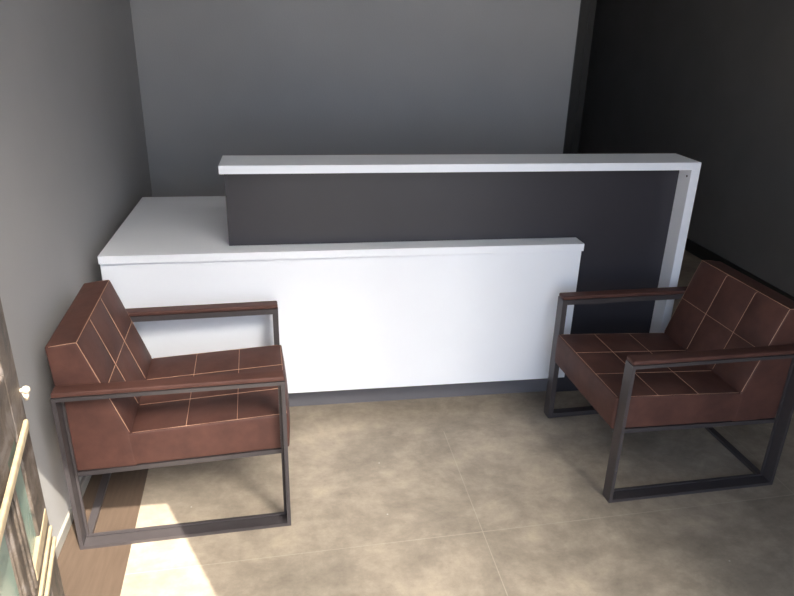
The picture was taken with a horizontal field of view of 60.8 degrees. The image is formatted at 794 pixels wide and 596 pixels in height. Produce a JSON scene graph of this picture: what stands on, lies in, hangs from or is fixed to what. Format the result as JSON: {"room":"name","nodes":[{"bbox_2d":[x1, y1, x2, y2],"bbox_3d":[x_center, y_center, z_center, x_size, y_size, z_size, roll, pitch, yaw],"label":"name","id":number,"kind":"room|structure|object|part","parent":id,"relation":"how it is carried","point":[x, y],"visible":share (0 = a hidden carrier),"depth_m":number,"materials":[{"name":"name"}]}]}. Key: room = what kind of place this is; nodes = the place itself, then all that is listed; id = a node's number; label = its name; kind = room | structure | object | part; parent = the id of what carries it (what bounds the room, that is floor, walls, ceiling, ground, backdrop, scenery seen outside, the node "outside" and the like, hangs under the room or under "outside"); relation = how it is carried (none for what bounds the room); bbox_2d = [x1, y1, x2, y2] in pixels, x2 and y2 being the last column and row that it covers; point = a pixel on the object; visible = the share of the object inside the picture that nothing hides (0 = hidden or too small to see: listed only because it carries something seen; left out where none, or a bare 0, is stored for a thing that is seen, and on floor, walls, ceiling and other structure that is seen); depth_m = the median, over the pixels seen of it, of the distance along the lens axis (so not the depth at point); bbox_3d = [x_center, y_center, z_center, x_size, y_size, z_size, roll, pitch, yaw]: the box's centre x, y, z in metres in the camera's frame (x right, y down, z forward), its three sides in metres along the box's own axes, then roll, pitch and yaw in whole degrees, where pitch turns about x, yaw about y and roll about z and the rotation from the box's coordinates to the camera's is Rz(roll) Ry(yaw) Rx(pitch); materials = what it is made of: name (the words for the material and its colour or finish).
{"room":"lobby","nodes":[
{"label":"lobby","id":0,"kind":"room"},
{"bbox_2d":[0,0,151,538],"bbox_3d":[-1.166,-0.709,1.868,0.150,3.000,3.900,-2,23,-9],"label":"wall","id":1,"kind":"structure","parent":0,"point":[74,164],"depth_m":2.24,"materials":[{"name":"grey paint"}]},
{"bbox_2d":[55,475,91,558],"bbox_3d":[-1.123,0.653,2.448,0.011,0.042,3.600,-2,23,-9],"label":"baseboard","id":2,"kind":"structure","parent":1,"relation":"attached to","point":[65,528],"depth_m":2.21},
{"bbox_2d":[130,0,580,196],"bbox_3d":[-0.180,-1.469,3.760,2.434,3.000,0.120,-2,23,-9],"label":"wall","id":3,"kind":"structure","parent":0,"point":[218,78],"depth_m":3.79,"materials":[{"name":"grey paint"}]},
{"bbox_2d":[57,250,793,595],"bbox_3d":[0.402,-0.143,4.647,4.058,0.100,8.040,-2,23,-9],"label":"floor","id":4,"kind":"structure","parent":0,"point":[476,495],"depth_m":2.36,"materials":[{"name":"tile"}]},
{"bbox_2d":[45,280,290,549],"bbox_3d":[-0.728,0.343,2.358,0.689,0.704,0.610,-3,23,-11],"label":"armchair","id":5,"kind":"object","parent":4,"relation":"on","point":[116,407],"visible":1,"depth_m":2.16,"materials":[{"name":"leather"}]},
{"bbox_3d":[-0.962,0.234,2.261,0.204,0.442,0.510,-3,23,-11],"label":"backrest","id":6,"kind":"part","parent":5,"relation":"part of","materials":[{"name":"brown leather"}]},
{"bbox_3d":[-0.673,0.256,2.023,0.663,0.016,0.048,-3,23,-11],"label":"armrest","id":7,"kind":"part","parent":5,"relation":"part of","materials":[{"name":"brown wood"}]},
{"bbox_3d":[-0.680,0.519,2.132,0.665,0.554,0.048,-3,23,-11],"label":"frame","id":8,"kind":"part","parent":5,"relation":"part of","materials":[{"name":"metal"}]},
{"bbox_3d":[-0.736,0.428,2.392,0.640,0.032,0.513,-3,23,-11],"label":"seat rail","id":9,"kind":"part","parent":5,"relation":"part of","materials":[{"name":"metal"}]},
{"bbox_3d":[-0.783,0.042,2.529,0.663,0.016,0.048,-3,23,-11],"label":"armrest","id":10,"kind":"part","parent":5,"relation":"part of","materials":[{"name":"brown leather"}]},
{"bbox_3d":[-0.790,0.305,2.639,0.665,0.554,0.048,-3,23,-11],"label":"frame","id":11,"kind":"part","parent":5,"relation":"part of","materials":[{"name":"metal"}]},
{"bbox_3d":[-0.652,0.352,2.378,0.532,0.145,0.508,-3,23,-11],"label":"seat","id":12,"kind":"part","parent":5,"relation":"part of","materials":[{"name":"brown leather"}]},
{"bbox_2d":[97,153,700,406],"bbox_3d":[-0.015,-0.172,3.151,2.350,1.080,0.886,-2,23,-9],"label":"reception desk","id":13,"kind":"object","parent":4,"relation":"on","point":[389,277],"visible":0.73,"depth_m":2.75,"materials":[{"name":"white laminate"}]},
{"bbox_2d":[97,196,583,263],"bbox_3d":[-0.235,-0.342,3.041,1.895,0.031,0.886,-2,23,-9],"label":"countertop","id":14,"kind":"structure","parent":13,"relation":"on","point":[188,228],"depth_m":2.71,"materials":[{"name":"white laminate"}]},
{"bbox_3d":[-0.178,0.111,2.778,1.890,0.599,0.018,-2,23,-9],"label":"panel","id":15,"kind":"part","parent":13,"relation":"part of","materials":[{"name":"white laminate"}]},
{"bbox_3d":[0.250,-0.031,2.871,1.844,1.049,0.011,-2,23,-9],"label":"screen panel","id":16,"kind":"part","parent":13,"relation":"part of","materials":[{"name":"laminate"}]},
{"bbox_2d":[218,153,700,173],"bbox_3d":[0.276,-0.534,2.674,1.893,0.031,0.197,-2,23,-9],"label":"countertop","id":17,"kind":"structure","parent":13,"relation":"on","point":[229,164],"depth_m":2.62,"materials":[{"name":"white laminate"}]},
{"bbox_3d":[1.179,-0.069,3.023,0.038,1.049,0.197,-2,23,-9],"label":"panel","id":18,"kind":"part","parent":13,"relation":"part of","materials":[{"name":"white laminate"}]},
{"bbox_2d":[544,260,793,502],"bbox_3d":[1.033,0.279,2.626,0.689,0.704,0.612,-3,23,-10],"label":"armchair","id":19,"kind":"object","parent":4,"relation":"on","point":[724,356],"visible":1,"depth_m":2.47,"materials":[{"name":"leather"}]},
{"bbox_3d":[0.984,0.240,2.911,0.665,0.554,0.048,-3,23,-10],"label":"frame","id":20,"kind":"part","parent":19,"relation":"part of","materials":[{"name":"metal"}]},
{"bbox_3d":[0.991,-0.023,2.801,0.663,0.016,0.048,-3,23,-10],"label":"armrest","id":21,"kind":"part","parent":19,"relation":"part of","materials":[{"name":"brown leather"}]},
{"bbox_3d":[0.956,0.296,2.619,0.532,0.145,0.508,-3,23,-10],"label":"seat","id":22,"kind":"part","parent":19,"relation":"part of","materials":[{"name":"brown leather"}]},
{"bbox_3d":[1.088,0.455,2.403,0.665,0.554,0.048,-3,23,-10],"label":"frame","id":23,"kind":"part","parent":19,"relation":"part of","materials":[{"name":"metal"}]},
{"bbox_3d":[1.036,0.363,2.663,0.640,0.032,0.513,-3,23,-10],"label":"seat rail","id":24,"kind":"part","parent":19,"relation":"part of","materials":[{"name":"metal"}]},
{"bbox_3d":[1.095,0.191,2.294,0.663,0.016,0.048,-3,23,-10],"label":"armrest","id":25,"kind":"part","parent":19,"relation":"part of","materials":[{"name":"brown wood"}]},
{"bbox_3d":[1.274,0.145,2.621,0.204,0.442,0.510,-3,23,-10],"label":"backrest","id":26,"kind":"part","parent":19,"relation":"part of","materials":[{"name":"brown leather"}]},
{"bbox_2d":[577,0,793,296],"bbox_3d":[2.370,-1.646,4.353,0.150,3.000,8.040,-2,23,-9],"label":"wall","id":27,"kind":"structure","parent":0,"point":[710,83],"depth_m":4.77,"materials":[{"name":"grey paint"}]},
{"bbox_2d":[684,238,793,300],"bbox_3d":[2.253,-0.300,4.899,0.014,0.090,7.740,-2,23,-9],"label":"baseboard","id":28,"kind":"structure","parent":27,"relation":"attached to","point":[699,251],"depth_m":4.79,"materials":[{"name":"black paint"}]},
{"bbox_3d":[-0.592,-0.012,0.228,0.428,3.000,0.100,-2,23,-9],"label":"wall","id":29,"kind":"structure","parent":0,"visible":0},
{"bbox_2d":[0,298,64,595],"bbox_3d":[-0.595,0.198,0.883,0.063,2.090,0.863,-7,24,-19],"label":"door","id":30,"kind":"structure","parent":29,"relation":"in","point":[29,566],"depth_m":1.23,"materials":[{"name":"paint"}]},
{"bbox_3d":[-0.611,0.480,1.041,0.006,0.268,0.200,-7,24,-19],"label":"pane","id":31,"kind":"part","parent":30,"relation":"part of","materials":[{"name":"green glass"}]},
{"bbox_3d":[-0.584,0.388,0.972,0.009,0.020,0.790,-7,24,-19],"label":"rail","id":32,"kind":"part","parent":30,"relation":"part of","materials":[{"name":"beige paint"}]},
{"bbox_3d":[-0.695,0.389,1.253,0.006,0.268,0.090,-7,24,-19],"label":"pane","id":33,"kind":"part","parent":30,"relation":"part of","materials":[{"name":"clear glass"}]},
{"bbox_3d":[-0.725,0.185,1.315,0.026,0.031,0.017,-7,24,-19],"label":"knob","id":34,"kind":"part","parent":30,"relation":"part of","materials":[{"name":"silver metal"}]},
{"bbox_3d":[-0.607,0.629,1.079,0.035,0.092,0.812,-7,24,-19],"label":"rail","id":35,"kind":"part","parent":30,"relation":"part of","materials":[{"name":"beige paint"}]},
{"bbox_3d":[0.635,-2.304,5.821,0.170,3.000,4.020,-2,23,-9],"label":"wall","id":36,"kind":"structure","parent":0,"visible":0},
{"bbox_2d":[563,0,596,153],"bbox_3d":[1.068,-1.516,3.953,0.094,3.000,0.142,-2,23,-9],"label":"trim","id":37,"kind":"structure","parent":36,"relation":"attached to","point":[587,7],"depth_m":3.97,"materials":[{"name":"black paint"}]}
]}

